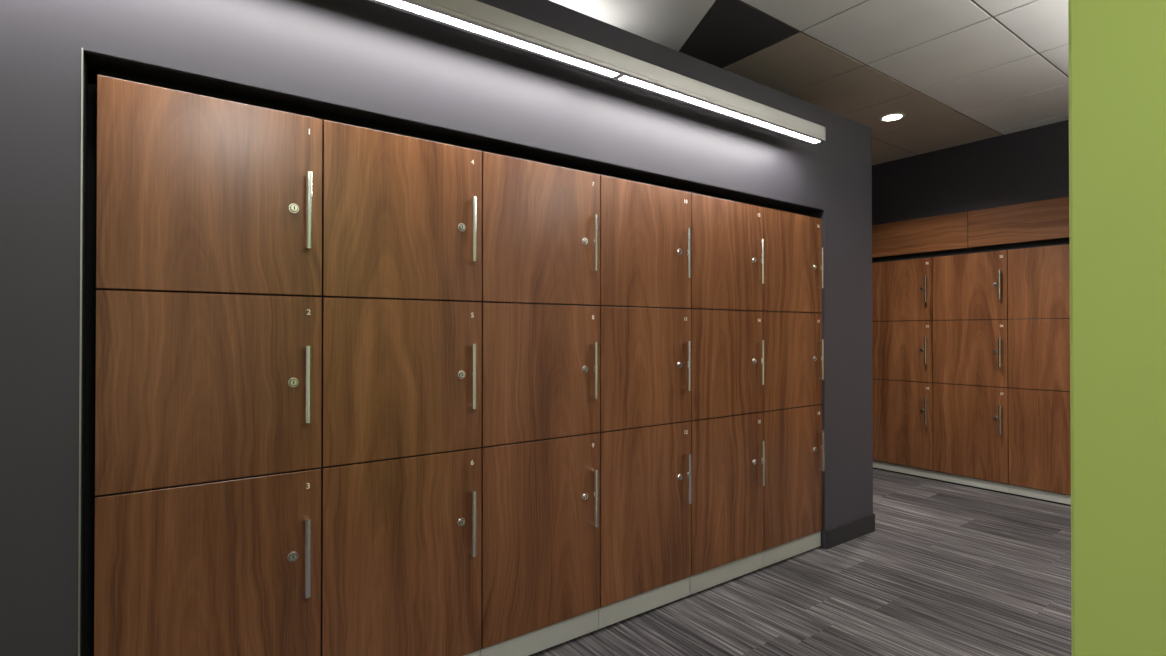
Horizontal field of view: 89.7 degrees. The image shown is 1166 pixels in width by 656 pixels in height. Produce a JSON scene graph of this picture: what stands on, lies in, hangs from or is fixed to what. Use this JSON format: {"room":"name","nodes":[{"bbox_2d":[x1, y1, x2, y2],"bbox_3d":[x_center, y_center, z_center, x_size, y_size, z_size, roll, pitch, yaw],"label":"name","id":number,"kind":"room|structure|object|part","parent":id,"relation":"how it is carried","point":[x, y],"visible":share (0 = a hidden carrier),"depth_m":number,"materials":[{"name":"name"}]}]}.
{"room":"changing room","nodes":[
{"label":"changing room","id":0,"kind":"room"},
{"bbox_2d":[0,0,872,655],"bbox_3d":[-0.917,-0.006,2.024,6.092,2.436,0.679,0,0,-36],"label":"wall","id":1,"kind":"structure","parent":0,"point":[365,55],"depth_m":1.71,"materials":[{"name":"grey paint"}]},
{"bbox_2d":[78,48,83,655],"bbox_3d":[-1.202,0.269,1.402,0.003,1.879,0.014,0,0,-36],"label":"trim","id":2,"kind":"structure","parent":1,"relation":"attached to","point":[82,51],"depth_m":1.40,"materials":[{"name":"silver metal"}]},
{"bbox_2d":[80,50,823,655],"bbox_3d":[0.028,0.277,2.372,3.132,1.875,0.131,0,0,-36],"label":"trim","id":3,"kind":"structure","parent":1,"relation":"attached to","point":[95,64],"depth_m":1.55,"materials":[{"name":"black laminate"}]},
{"bbox_2d":[369,0,825,144],"bbox_3d":[-0.392,-1.002,1.884,3.865,0.110,0.176,0,0,-36],"label":"wall light","id":4,"kind":"object","parent":1,"relation":"attached to","point":[474,17],"visible":1,"depth_m":2.11,"materials":[{"name":"silver metal"}]},
{"bbox_2d":[826,513,874,548],"bbox_3d":[1.349,1.171,3.656,0.515,0.105,0.688,0,0,-36],"label":"baseboard","id":5,"kind":"structure","parent":1,"relation":"attached to","point":[838,535],"depth_m":3.37,"materials":[{"name":"rubber"}]},
{"bbox_2d":[530,468,1071,655],"bbox_3d":[0.780,1.256,1.073,7.934,0.100,6.952,0,0,-36],"label":"floor","id":6,"kind":"structure","parent":0,"point":[945,568],"depth_m":2.66,"materials":[{"name":"carpet"}]},
{"bbox_2d":[94,75,823,655],"bbox_3d":[-0.049,0.302,2.499,3.108,1.828,0.475,0,0,-36],"label":"lockers","id":7,"kind":"object","parent":6,"relation":"on","point":[360,391],"visible":1,"depth_m":1.89,"materials":[{"name":"wood"}]},
{"bbox_3d":[-0.983,0.761,1.579,0.513,0.693,0.019,0,0,-36],"label":"door","id":8,"kind":"part","parent":7,"relation":"part of","materials":[{"name":"brown wood"}]},
{"bbox_3d":[-0.983,0.159,1.583,0.513,0.500,0.019,0,0,-36],"label":"door","id":9,"kind":"part","parent":7,"relation":"part of","materials":[{"name":"brown wood"}]},
{"bbox_3d":[-0.983,-0.357,1.587,0.513,0.522,0.019,0,0,-36],"label":"door","id":10,"kind":"part","parent":7,"relation":"part of","materials":[{"name":"brown wood"}]},
{"bbox_3d":[-0.564,0.763,1.883,0.513,0.693,0.019,0,0,-36],"label":"door","id":11,"kind":"part","parent":7,"relation":"part of","materials":[{"name":"brown wood"}]},
{"bbox_3d":[-0.564,0.161,1.887,0.513,0.500,0.019,0,0,-36],"label":"door","id":12,"kind":"part","parent":7,"relation":"part of","materials":[{"name":"brown wood"}]},
{"bbox_3d":[-0.564,-0.355,1.891,0.513,0.522,0.019,0,0,-36],"label":"door","id":13,"kind":"part","parent":7,"relation":"part of","materials":[{"name":"brown wood"}]},
{"bbox_3d":[-0.145,0.765,2.188,0.513,0.693,0.019,0,0,-36],"label":"door","id":14,"kind":"part","parent":7,"relation":"part of","materials":[{"name":"brown wood"}]},
{"bbox_3d":[-0.145,0.163,2.192,0.513,0.500,0.019,0,0,-36],"label":"door","id":15,"kind":"part","parent":7,"relation":"part of","materials":[{"name":"brown wood"}]},
{"bbox_3d":[-0.145,-0.353,2.195,0.513,0.522,0.019,0,0,-36],"label":"door","id":16,"kind":"part","parent":7,"relation":"part of","materials":[{"name":"brown wood"}]},
{"bbox_3d":[0.274,0.767,2.492,0.513,0.693,0.019,0,0,-36],"label":"door","id":17,"kind":"part","parent":7,"relation":"part of","materials":[{"name":"brown wood"}]},
{"bbox_3d":[0.274,0.165,2.496,0.513,0.500,0.019,0,0,-36],"label":"door","id":18,"kind":"part","parent":7,"relation":"part of","materials":[{"name":"brown wood"}]},
{"bbox_3d":[0.274,-0.351,2.499,0.513,0.522,0.019,0,0,-36],"label":"door","id":19,"kind":"part","parent":7,"relation":"part of","materials":[{"name":"brown wood"}]},
{"bbox_3d":[0.693,0.167,2.800,0.513,0.500,0.019,0,0,-36],"label":"door","id":20,"kind":"part","parent":7,"relation":"part of","materials":[{"name":"brown wood"}]},
{"bbox_3d":[0.693,-0.349,2.804,0.513,0.522,0.019,0,0,-36],"label":"door","id":21,"kind":"part","parent":7,"relation":"part of","materials":[{"name":"brown wood"}]},
{"bbox_3d":[0.693,0.769,2.796,0.513,0.693,0.019,0,0,-36],"label":"door","id":22,"kind":"part","parent":7,"relation":"part of","materials":[{"name":"brown wood"}]},
{"bbox_3d":[1.112,0.169,3.105,0.513,0.500,0.019,0,0,-36],"label":"door","id":23,"kind":"part","parent":7,"relation":"part of","materials":[{"name":"brown wood"}]},
{"bbox_3d":[1.112,-0.346,3.108,0.513,0.522,0.019,0,0,-36],"label":"door","id":24,"kind":"part","parent":7,"relation":"part of","materials":[{"name":"brown wood"}]},
{"bbox_3d":[1.112,0.771,3.101,0.513,0.693,0.019,0,0,-36],"label":"door","id":25,"kind":"part","parent":7,"relation":"part of","materials":[{"name":"brown wood"}]},
{"bbox_2d":[872,196,1070,505],"bbox_3d":[3.443,0.160,3.905,0.095,2.131,4.144,0,0,-36],"label":"lockers","id":26,"kind":"object","parent":6,"relation":"on","point":[971,309],"visible":0.44,"depth_m":4.48,"materials":[{"name":"wood"}]},
{"bbox_3d":[2.680,0.800,4.947,0.019,0.705,0.513,0,0,-36],"label":"door","id":27,"kind":"part","parent":26,"relation":"part of","materials":[{"name":"brown wood"}]},
{"bbox_3d":[2.680,0.193,4.951,0.019,0.499,0.513,0,0,-36],"label":"door","id":28,"kind":"part","parent":26,"relation":"part of","materials":[{"name":"brown wood"}]},
{"bbox_3d":[2.680,-0.316,4.955,0.019,0.509,0.513,0,0,-36],"label":"door","id":29,"kind":"part","parent":26,"relation":"part of","materials":[{"name":"brown wood"}]},
{"bbox_3d":[2.984,-0.319,4.536,0.019,0.509,0.513,0,0,-36],"label":"door","id":30,"kind":"part","parent":26,"relation":"part of","materials":[{"name":"brown wood"}]},
{"bbox_3d":[2.984,0.191,4.532,0.019,0.499,0.513,0,0,-36],"label":"door","id":31,"kind":"part","parent":26,"relation":"part of","materials":[{"name":"brown wood"}]},
{"bbox_3d":[2.984,0.797,4.528,0.019,0.705,0.513,0,0,-36],"label":"door","id":32,"kind":"part","parent":26,"relation":"part of","materials":[{"name":"brown wood"}]},
{"bbox_3d":[3.289,0.188,4.113,0.019,0.499,0.513,0,0,-36],"label":"door","id":33,"kind":"part","parent":26,"relation":"part of","materials":[{"name":"brown wood"}]},
{"bbox_3d":[3.289,-0.322,4.117,0.019,0.509,0.513,0,0,-36],"label":"door","id":34,"kind":"part","parent":26,"relation":"part of","materials":[{"name":"brown wood"}]},
{"bbox_3d":[3.289,0.794,4.109,0.019,0.705,0.513,0,0,-36],"label":"door","id":35,"kind":"part","parent":26,"relation":"part of","materials":[{"name":"brown wood"}]},
{"bbox_2d":[550,0,1068,164],"bbox_3d":[0.780,-1.486,1.091,7.734,0.034,6.752,0,0,-36],"label":"ceiling","id":36,"kind":"structure","parent":0,"point":[959,72],"depth_m":3.10,"materials":[{"name":"tile"}]},
{"bbox_2d":[880,113,904,121],"bbox_3d":[2.128,-1.449,4.034,0.156,0.006,0.156,0,0,-36],"label":"recessed light","id":37,"kind":"object","parent":36,"relation":"in","point":[893,116],"visible":1,"depth_m":4.03,"materials":[{"name":"white glass"}]},
{"bbox_2d":[872,120,1068,225],"bbox_3d":[3.950,-0.168,3.384,0.100,2.779,6.952,0,0,-36],"label":"wall","id":38,"kind":"structure","parent":0,"point":[1029,165],"depth_m":4.54,"materials":[{"name":"paint"}]},
{"bbox_2d":[1068,0,1165,655],"bbox_3d":[1.789,-0.143,-0.353,0.259,2.679,3.244,0,0,-36],"label":"wall","id":39,"kind":"structure","parent":0,"point":[1117,48],"depth_m":0.84,"materials":[{"name":"paint"}]}
]}

